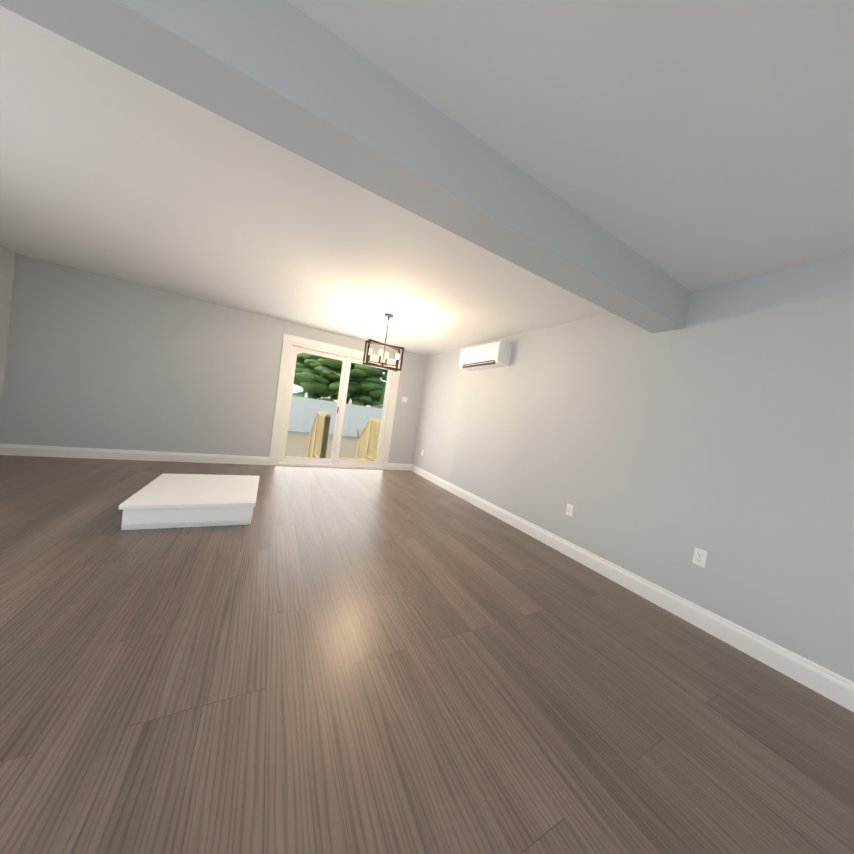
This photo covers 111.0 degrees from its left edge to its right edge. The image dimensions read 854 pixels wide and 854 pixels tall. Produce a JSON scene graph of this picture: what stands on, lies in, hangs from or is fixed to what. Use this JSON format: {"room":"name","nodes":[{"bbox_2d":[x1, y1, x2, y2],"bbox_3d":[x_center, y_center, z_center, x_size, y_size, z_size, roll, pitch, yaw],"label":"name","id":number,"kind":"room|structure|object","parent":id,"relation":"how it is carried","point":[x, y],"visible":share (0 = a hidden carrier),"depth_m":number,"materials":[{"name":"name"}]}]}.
{"room":"empty living room","nodes":[
{"label":"empty living room","id":0,"kind":"room"},
{"bbox_2d":[0,245,14,425],"bbox_3d":[-3.204,-0.467,-0.238,0.220,2.440,8.944,7,2,-28],"label":"wall","id":1,"kind":"structure","parent":0,"point":[7,260],"depth_m":3.47,"materials":[{"name":"paint"}]},
{"bbox_2d":[0,253,426,463],"bbox_3d":[-2.679,-0.583,4.987,5.630,2.440,0.220,7,2,-28],"label":"wall","id":2,"kind":"structure","parent":0,"point":[94,360],"depth_m":4.14,"materials":[{"name":"paint"}]},
{"bbox_2d":[0,443,268,464],"bbox_3d":[-3.963,0.425,4.284,2.930,0.140,0.016,7,2,-28],"label":"baseboard","id":3,"kind":"structure","parent":2,"relation":"attached to","point":[47,451],"depth_m":4.12,"materials":[{"name":"white wood"}]},
{"bbox_2d":[268,333,400,469],"bbox_3d":[-1.633,-0.350,5.506,2.160,2.230,0.165,7,2,-28],"label":"door frame","id":4,"kind":"structure","parent":2,"relation":"attached to","point":[289,341],"depth_m":5.18,"materials":[{"name":"white wood"}]},
{"bbox_2d":[278,346,392,466],"bbox_3d":[-1.637,-0.295,5.500,1.846,2.026,0.124,7,2,-28],"label":"door","id":5,"kind":"structure","parent":2,"relation":"in","point":[340,415],"depth_m":5.49,"materials":[{"name":"clear glass"}]},
{"bbox_2d":[387,463,411,470],"bbox_3d":[-0.568,0.832,6.127,0.560,0.140,0.016,7,2,-28],"label":"baseboard","id":6,"kind":"structure","parent":2,"relation":"attached to","point":[396,466],"depth_m":6.11,"materials":[{"name":"white wood"}]},
{"bbox_2d":[0,455,853,853],"bbox_3d":[-0.830,1.146,1.197,6.070,0.200,8.944,7,2,-28],"label":"floor","id":7,"kind":"structure","parent":0,"point":[336,661],"depth_m":1.27,"materials":[{"name":"brown wood"}]},
{"bbox_2d":[118,473,259,529],"bbox_3d":[-2.189,0.690,2.885,0.900,0.205,1.020,7,2,-28],"label":"platform","id":8,"kind":"structure","parent":7,"relation":"on","point":[163,500],"depth_m":2.56,"materials":[{"name":"white"}]},
{"bbox_2d":[0,0,853,355],"bbox_3d":[-0.465,-1.467,1.103,6.070,0.200,8.944,7,2,-28],"label":"ceiling","id":9,"kind":"structure","parent":0,"point":[694,144],"depth_m":1.45,"materials":[{"name":"paint"}]},
{"bbox_2d":[0,0,690,332],"bbox_3d":[-0.471,-1.222,1.060,5.630,0.284,0.220,7,2,-28],"label":"beam","id":10,"kind":"structure","parent":9,"relation":"attached to","point":[287,75],"depth_m":1.09,"materials":[{"name":"paint"}]},
{"bbox_2d":[362,313,403,371],"bbox_3d":[-0.545,-1.126,3.862,0.493,0.695,0.166,7,2,-28],"label":"chandelier","id":11,"kind":"object","parent":9,"relation":"hanging from","point":[371,341],"visible":1,"depth_m":3.85,"materials":[{"name":"brown metal"}]},
{"bbox_2d":[412,252,853,681],"bbox_3d":[1.909,0.146,2.538,0.220,2.440,8.944,7,2,-28],"label":"wall","id":12,"kind":"structure","parent":0,"point":[719,428],"depth_m":2.14,"materials":[{"name":"paint"}]},
{"bbox_2d":[459,341,512,370],"bbox_3d":[0.829,-1.026,4.317,0.226,0.307,0.900,7,2,-28],"label":"air conditioner","id":13,"kind":"object","parent":12,"relation":"attached to","point":[497,354],"visible":1,"depth_m":4.10,"materials":[{"name":"white plastic"}]},
{"bbox_2d":[566,503,573,516],"bbox_3d":[1.450,0.844,2.988,0.008,0.115,0.070,7,2,-28],"label":"electrical outlet","id":14,"kind":"object","parent":12,"relation":"attached to","point":[569,510],"visible":1,"depth_m":2.98,"materials":[{"name":"white plastic"}]},
{"bbox_2d":[411,464,853,711],"bbox_3d":[1.647,1.272,2.523,0.016,0.140,8.504,7,2,-28],"label":"baseboard","id":15,"kind":"structure","parent":12,"relation":"attached to","point":[830,685],"depth_m":2.06,"materials":[{"name":"white wood"}]},
{"bbox_2d":[692,547,707,567],"bbox_3d":[1.933,0.924,2.081,0.008,0.115,0.070,7,2,-28],"label":"electrical outlet","id":16,"kind":"object","parent":12,"relation":"attached to","point":[699,557],"visible":1,"depth_m":2.08,"materials":[{"name":"white plastic"}]},
{"label":"outside","id":17,"kind":"structure","parent":0,"visible":0},
{"bbox_2d":[285,431,358,457],"bbox_3d":[17.320,4.152,6.902,200.000,0.300,180.000,7,2,-28],"label":"ground","id":18,"kind":"structure","parent":17,"point":[296,448],"depth_m":12.26,"materials":[{"name":"beige concrete"}]},
{"bbox_2d":[288,392,382,436],"bbox_3d":[-6.057,-0.522,10.879,30.130,2.200,9.720,7,2,-28],"label":"fence","id":19,"kind":"object","parent":18,"relation":"on","point":[353,420],"depth_m":16.53,"materials":[{"name":"white plastic"}]},
{"bbox_2d":[292,353,387,405],"bbox_3d":[-7.341,-4.301,31.985,15.179,7.969,14.110,7,2,-28],"label":"tree","id":20,"kind":"object","parent":18,"relation":"on","point":[363,392],"depth_m":27.26,"materials":[{"name":"green plant"}]},
{"bbox_2d":[307,411,380,460],"bbox_3d":[-1.925,0.605,6.802,1.340,1.785,2.020,7,2,-28],"label":"stairs","id":21,"kind":"structure","parent":18,"relation":"on","point":[315,431],"depth_m":6.83,"materials":[{"name":"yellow wood"}]},
{"bbox_2d":[371,404,382,408],"bbox_3d":[-1.847,-0.799,24.970,5.200,2.900,4.000,7,2,-28],"label":"house","id":22,"kind":"structure","parent":18,"relation":"on","point":[379,406],"depth_m":24.68,"materials":[{"name":"white"}]}
]}

